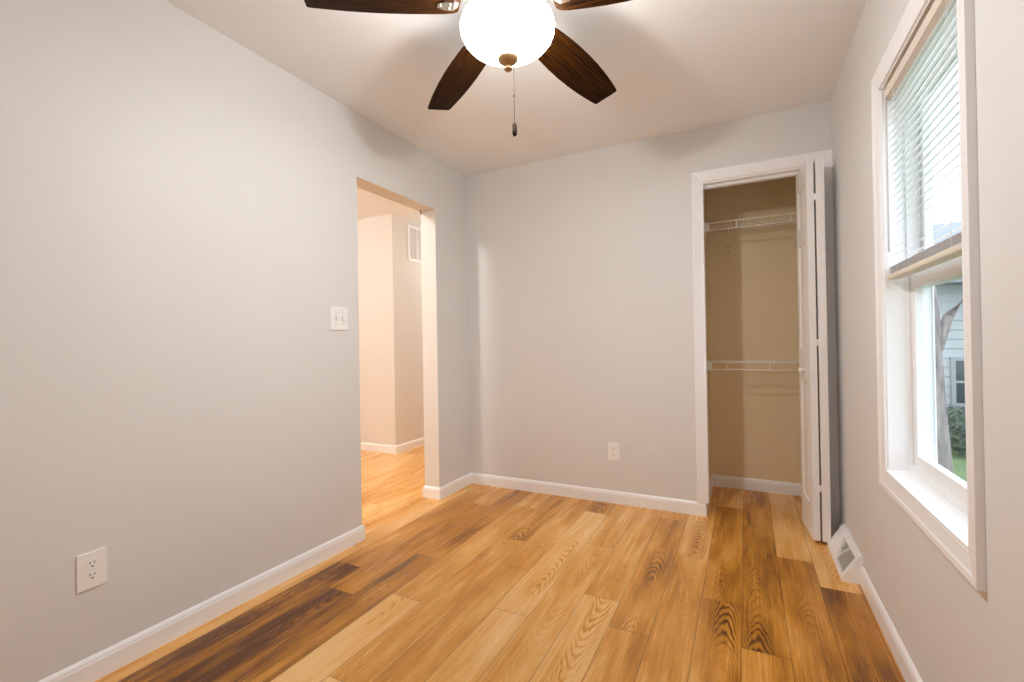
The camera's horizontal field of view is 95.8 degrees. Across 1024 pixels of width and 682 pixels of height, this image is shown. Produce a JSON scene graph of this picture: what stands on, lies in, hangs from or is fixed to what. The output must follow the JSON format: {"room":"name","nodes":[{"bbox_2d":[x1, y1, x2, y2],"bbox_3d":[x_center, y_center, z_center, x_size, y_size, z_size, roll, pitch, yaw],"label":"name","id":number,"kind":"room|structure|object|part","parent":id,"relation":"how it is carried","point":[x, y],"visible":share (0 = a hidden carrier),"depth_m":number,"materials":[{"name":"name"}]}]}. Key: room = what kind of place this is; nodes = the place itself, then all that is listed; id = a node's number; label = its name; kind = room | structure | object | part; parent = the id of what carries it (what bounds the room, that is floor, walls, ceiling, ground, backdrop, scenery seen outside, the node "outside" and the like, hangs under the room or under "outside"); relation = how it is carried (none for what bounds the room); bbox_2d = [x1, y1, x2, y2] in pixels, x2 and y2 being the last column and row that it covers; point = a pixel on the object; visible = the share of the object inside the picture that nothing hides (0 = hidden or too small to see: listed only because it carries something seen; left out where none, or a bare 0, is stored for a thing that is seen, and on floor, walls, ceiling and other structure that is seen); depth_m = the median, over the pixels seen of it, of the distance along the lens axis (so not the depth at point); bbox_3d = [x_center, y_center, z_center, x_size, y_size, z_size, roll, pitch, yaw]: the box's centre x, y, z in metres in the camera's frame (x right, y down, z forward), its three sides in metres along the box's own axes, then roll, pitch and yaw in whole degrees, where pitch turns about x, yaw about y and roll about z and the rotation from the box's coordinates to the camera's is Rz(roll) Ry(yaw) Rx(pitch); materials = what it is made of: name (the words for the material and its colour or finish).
{"room":"empty bedroom","nodes":[
{"label":"empty bedroom","id":0,"kind":"room"},
{"bbox_2d":[0,0,470,681],"bbox_3d":[-0.533,-0.092,3.451,0.128,2.440,6.920,-1,0,27],"label":"wall","id":1,"kind":"structure","parent":0,"point":[180,399],"depth_m":1.78,"materials":[{"name":"grey paint"}]},
{"bbox_2d":[76,547,106,592],"bbox_3d":[-1.403,0.764,1.546,0.008,0.122,0.080,-1,0,27],"label":"power outlet","id":2,"kind":"object","parent":1,"relation":"attached to","point":[91,567],"visible":1,"depth_m":1.54,"materials":[{"name":"white plastic"}]},
{"bbox_2d":[86,570,98,580],"bbox_3d":[-1.400,0.783,1.545,0.002,0.027,0.034,-1,0,27],"label":"receptacle","id":3,"kind":"object","parent":2,"relation":"attached to","point":[91,575],"depth_m":1.54,"materials":[{"name":"white plastic"}]},
{"bbox_2d":[86,559,98,568],"bbox_3d":[-1.401,0.744,1.545,0.002,0.027,0.034,-1,0,27],"label":"receptacle","id":4,"kind":"object","parent":2,"relation":"attached to","point":[90,563],"depth_m":1.55,"materials":[{"name":"white plastic"}]},
{"bbox_2d":[38,525,364,681],"bbox_3d":[-1.489,1.093,1.515,0.153,0.084,2.594,-1,0,27],"label":"baseboard","id":5,"kind":"structure","parent":1,"relation":"attached to","point":[110,659],"depth_m":1.82,"materials":[{"name":"white paint"}]},
{"bbox_2d":[330,306,347,329],"bbox_3d":[-0.931,-0.121,2.503,0.018,0.125,0.120,-1,0,27],"label":"light switch","id":6,"kind":"object","parent":1,"relation":"attached to","point":[338,316],"visible":1,"depth_m":2.50,"materials":[{"name":"white plastic"}]},
{"bbox_2d":[422,472,706,516],"bbox_3d":[1.000,1.066,4.538,1.870,0.084,3.605,-1,0,27],"label":"baseboard","id":7,"kind":"structure","parent":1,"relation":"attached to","point":[587,493],"depth_m":3.29,"materials":[{"name":"white paint"}]},
{"bbox_2d":[357,214,423,445],"bbox_3d":[-1.545,-0.061,6.357,2.110,2.440,2.645,-1,0,27],"label":"wall","id":8,"kind":"structure","parent":0,"point":[389,284],"depth_m":4.83,"materials":[{"name":"beige paint"}]},
{"bbox_2d":[361,437,423,453],"bbox_3d":[-1.523,1.117,6.343,2.122,0.084,2.658,-1,0,27],"label":"baseboard","id":9,"kind":"structure","parent":8,"relation":"attached to","point":[391,449],"depth_m":4.81,"materials":[{"name":"white paint"}]},
{"bbox_2d":[407,224,420,262],"bbox_3d":[-1.006,-1.048,5.112,0.010,0.385,0.435,-1,0,27],"label":"air vent","id":10,"kind":"object","parent":8,"relation":"in","point":[414,233],"visible":0.58,"depth_m":5.01,"materials":[{"name":"white metal"}]},
{"bbox_2d":[95,445,904,681],"bbox_3d":[-0.820,1.134,3.601,5.850,0.001,7.120,-1,0,27],"label":"floor","id":11,"kind":"structure","parent":0,"point":[477,582],"depth_m":1.95,"materials":[{"name":"brown wood"}]},
{"bbox_2d":[827,524,862,584],"bbox_3d":[1.621,1.025,2.264,0.080,0.124,0.416,-1,0,27],"label":"floor vent","id":12,"kind":"object","parent":11,"relation":"in","point":[847,558],"visible":1,"depth_m":2.20,"materials":[{"name":"white metal"}]},
{"bbox_2d":[165,0,865,223],"bbox_3d":[-0.839,-1.356,3.590,5.910,0.100,7.140,-1,0,27],"label":"ceiling","id":13,"kind":"structure","parent":0,"point":[673,66],"depth_m":2.25,"materials":[{"name":"paint"}]},
{"bbox_2d":[304,0,630,136],"bbox_3d":[0.026,-1.057,1.593,1.244,0.544,1.286,-1,0,27],"label":"ceiling fan","id":14,"kind":"object","parent":13,"relation":"hanging from","point":[562,56],"visible":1,"depth_m":1.74,"materials":[{"name":"brown wood"}]},
{"bbox_3d":[-0.420,-1.116,1.520,0.499,0.006,0.157,-6,13,-12],"label":"blade","id":15,"kind":"part","parent":14,"relation":"part of","materials":[{"name":"brown wood"}]},
{"bbox_3d":[-0.222,-1.117,1.964,0.157,0.006,0.499,-15,1,-30],"label":"blade","id":16,"kind":"part","parent":14,"relation":"part of","materials":[{"name":"brown wood"}]},
{"bbox_3d":[-0.001,-0.997,1.717,0.006,0.330,0.117,-1,0,9],"label":"pull chain","id":17,"kind":"part","parent":14,"relation":"part of","materials":[{"name":"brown metal"}]},
{"bbox_3d":[0.260,-1.125,1.913,0.157,0.006,0.499,-17,-16,40],"label":"blade","id":18,"kind":"part","parent":14,"relation":"part of","materials":[{"name":"brown wood"}]},
{"bbox_3d":[0.361,-1.129,1.439,0.499,0.006,0.157,5,-10,24],"label":"blade","id":19,"kind":"part","parent":14,"relation":"part of","materials":[{"name":"brown wood"}]},
{"bbox_2d":[466,100,831,500],"bbox_3d":[0.761,-0.114,3.192,2.415,2.440,0.115,-1,0,27],"label":"wall","id":20,"kind":"structure","parent":0,"point":[580,265],"depth_m":3.21,"materials":[{"name":"grey paint"}]},
{"bbox_2d":[608,442,619,460],"bbox_3d":[0.694,0.755,3.160,0.080,0.122,0.008,-1,0,27],"label":"power outlet","id":21,"kind":"object","parent":20,"relation":"attached to","point":[613,448],"visible":1,"depth_m":3.16,"materials":[{"name":"white plastic"}]},
{"bbox_2d":[703,171,798,189],"bbox_3d":[1.499,-0.983,2.822,0.622,0.015,0.036,-1,0,27],"label":"trim","id":22,"kind":"structure","parent":20,"relation":"attached to","point":[785,175],"depth_m":2.83,"materials":[{"name":"white paint"}]},
{"bbox_2d":[691,149,839,534],"bbox_3d":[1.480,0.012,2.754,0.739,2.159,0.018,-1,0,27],"label":"trim","id":23,"kind":"structure","parent":20,"relation":"attached to","point":[697,178],"depth_m":2.80,"materials":[{"name":"white paint"}]},
{"bbox_2d":[796,157,830,542],"bbox_3d":[1.682,0.045,2.611,0.122,2.046,0.298,-1,0,27],"label":"door","id":24,"kind":"structure","parent":20,"relation":"in","point":[810,204],"depth_m":2.48,"materials":[{"name":"white paint"}]},
{"bbox_3d":[1.719,0.044,2.591,0.038,2.046,0.296,-1,0,27],"label":"panel","id":25,"kind":"part","parent":24,"relation":"part of","materials":[{"name":"white paint"}]},
{"bbox_2d":[703,190,711,482],"bbox_3d":[1.323,-0.123,3.289,0.100,2.440,0.565,-1,0,27],"label":"wall","id":26,"kind":"structure","parent":0,"point":[705,200],"depth_m":3.39,"materials":[{"name":"beige paint"}]},
{"bbox_2d":[706,176,801,483],"bbox_3d":[1.785,-0.130,3.428,0.799,2.440,0.100,-1,0,27],"label":"wall","id":27,"kind":"structure","parent":0,"point":[753,287],"depth_m":3.38,"materials":[{"name":"beige paint"}]},
{"bbox_2d":[704,212,795,232],"bbox_3d":[1.724,-0.804,3.220,0.697,0.076,0.322,-1,0,27],"label":"wire shelf","id":28,"kind":"object","parent":27,"relation":"attached to","point":[706,225],"visible":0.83,"depth_m":3.20,"materials":[{"name":"white metal"}]},
{"bbox_3d":[1.657,-0.776,3.087,0.689,0.006,0.006,-1,0,27],"label":"hanging rod","id":29,"kind":"part","parent":28,"relation":"part of","materials":[{"name":"white metal"}]},
{"bbox_3d":[1.656,-0.826,3.087,0.689,0.006,0.006,-1,0,27],"label":"rod","id":30,"kind":"part","parent":28,"relation":"part of","materials":[{"name":"white metal"}]},
{"bbox_2d":[707,359,798,370],"bbox_3d":[1.740,0.164,3.216,0.697,0.076,0.322,-1,0,27],"label":"wire shelf","id":31,"kind":"object","parent":27,"relation":"attached to","point":[709,363],"visible":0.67,"depth_m":3.20,"materials":[{"name":"white metal"}]},
{"bbox_3d":[1.673,0.192,3.083,0.689,0.006,0.006,-1,0,27],"label":"hanging rod","id":32,"kind":"part","parent":31,"relation":"part of","materials":[{"name":"white metal"}]},
{"bbox_3d":[1.672,0.142,3.083,0.689,0.006,0.006,-1,0,27],"label":"rod","id":33,"kind":"part","parent":31,"relation":"part of","materials":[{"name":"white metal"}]},
{"bbox_2d":[705,474,801,512],"bbox_3d":[1.671,1.048,3.046,0.699,0.084,0.692,-1,0,27],"label":"baseboard","id":34,"kind":"structure","parent":27,"relation":"attached to","point":[789,488],"depth_m":3.36,"materials":[{"name":"white paint"}]},
{"bbox_2d":[831,0,1023,681],"bbox_3d":[1.219,-0.081,1.277,0.128,2.540,4.620,-1,0,27],"label":"wall","id":35,"kind":"structure","parent":0,"point":[951,630],"depth_m":1.13,"materials":[{"name":"grey paint"}]},
{"bbox_2d":[860,566,922,681],"bbox_3d":[0.845,1.050,0.652,0.012,0.084,3.160,-1,0,27],"label":"baseboard","id":36,"kind":"structure","parent":35,"relation":"attached to","point":[903,660],"depth_m":1.64,"materials":[{"name":"white paint"}]},
{"bbox_2d":[871,0,986,591],"bbox_3d":[1.242,-0.219,1.324,0.168,1.501,0.817,-1,0,27],"label":"window","id":37,"kind":"structure","parent":35,"relation":"in","point":[949,510],"depth_m":1.57,"materials":[{"name":"white paint"}]},
{"bbox_2d":[884,0,961,279],"bbox_3d":[1.196,-0.557,1.345,0.043,0.684,0.665,-1,0,27],"label":"window blind","id":38,"kind":"object","parent":37,"relation":"attached to","point":[950,248],"visible":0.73,"depth_m":1.32,"materials":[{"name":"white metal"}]},
{"bbox_3d":[1.302,-0.545,1.552,0.031,0.623,0.001,-1,0,27],"label":"ladder cord","id":39,"kind":"part","parent":38,"relation":"part of","materials":[{"name":"white fabric"}]},
{"bbox_3d":[1.203,-0.224,1.343,0.040,0.017,0.661,-1,0,27],"label":"rail","id":40,"kind":"part","parent":38,"relation":"part of","materials":[{"name":"white plastic"}]},
{"bbox_3d":[1.092,-0.543,1.137,0.031,0.623,0.001,-1,0,27],"label":"ladder cord","id":41,"kind":"part","parent":38,"relation":"part of","materials":[{"name":"white fabric"}]},
{"bbox_3d":[1.217,0.464,1.339,0.069,0.013,0.691,-1,0,27],"label":"sill","id":42,"kind":"part","parent":37,"relation":"part of","materials":[{"name":"white paint"}]},
{"bbox_3d":[1.277,-0.219,1.306,0.090,1.375,0.691,-1,0,27],"label":"frame","id":43,"kind":"part","parent":37,"relation":"part of","materials":[{"name":"white plastic"}]},
{"bbox_3d":[1.260,0.104,1.316,0.025,0.668,0.657,-1,0,27],"label":"sash","id":44,"kind":"part","parent":37,"relation":"part of","materials":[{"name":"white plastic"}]},
{"bbox_3d":[1.276,-0.530,1.306,0.024,0.692,0.657,-1,0,27],"label":"sash","id":45,"kind":"part","parent":37,"relation":"part of","materials":[{"name":"white plastic"}]},
{"label":"outside","id":46,"kind":"structure","parent":0,"visible":0},
{"bbox_2d":[951,445,966,481],"bbox_3d":[15.523,1.523,5.606,21.403,0.200,36.000,-1,0,27],"label":"lawn","id":47,"kind":"structure","parent":46,"point":[959,463],"depth_m":5.90,"materials":[{"name":"green plant"}]},
{"bbox_2d":[934,286,962,473],"bbox_3d":[5.212,-1.157,5.137,2.092,5.606,0.674,-1,0,41],"label":"tree","id":48,"kind":"object","parent":47,"relation":"on","point":[942,328],"visible":0.32,"depth_m":5.15,"materials":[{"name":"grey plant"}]},
{"bbox_2d":[933,222,964,427],"bbox_3d":[11.323,-0.522,8.898,8.400,4.060,6.100,-1,0,27],"label":"neighbor house","id":49,"kind":"structure","parent":47,"relation":"on","point":[949,294],"depth_m":7.92,"materials":[{"name":"plastic"}]},
{"bbox_3d":[7.917,0.689,7.724,0.820,0.760,0.015,-1,0,27],"label":"pane","id":50,"kind":"part","parent":49,"relation":"part of","materials":[{"name":"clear glass"}]},
{"bbox_2d":[947,409,965,456],"bbox_3d":[6.223,1.268,6.410,0.788,0.668,0.822,-1,0,27],"label":"shrub","id":51,"kind":"object","parent":47,"relation":"on","point":[958,444],"visible":0.26,"depth_m":6.37,"materials":[{"name":"green plant"}]},
{"bbox_3d":[6.196,1.391,6.398,0.055,0.420,0.055,-1,0,-41],"label":"stem","id":52,"kind":"part","parent":51,"relation":"part of","materials":[{"name":"green plant"}]}
]}

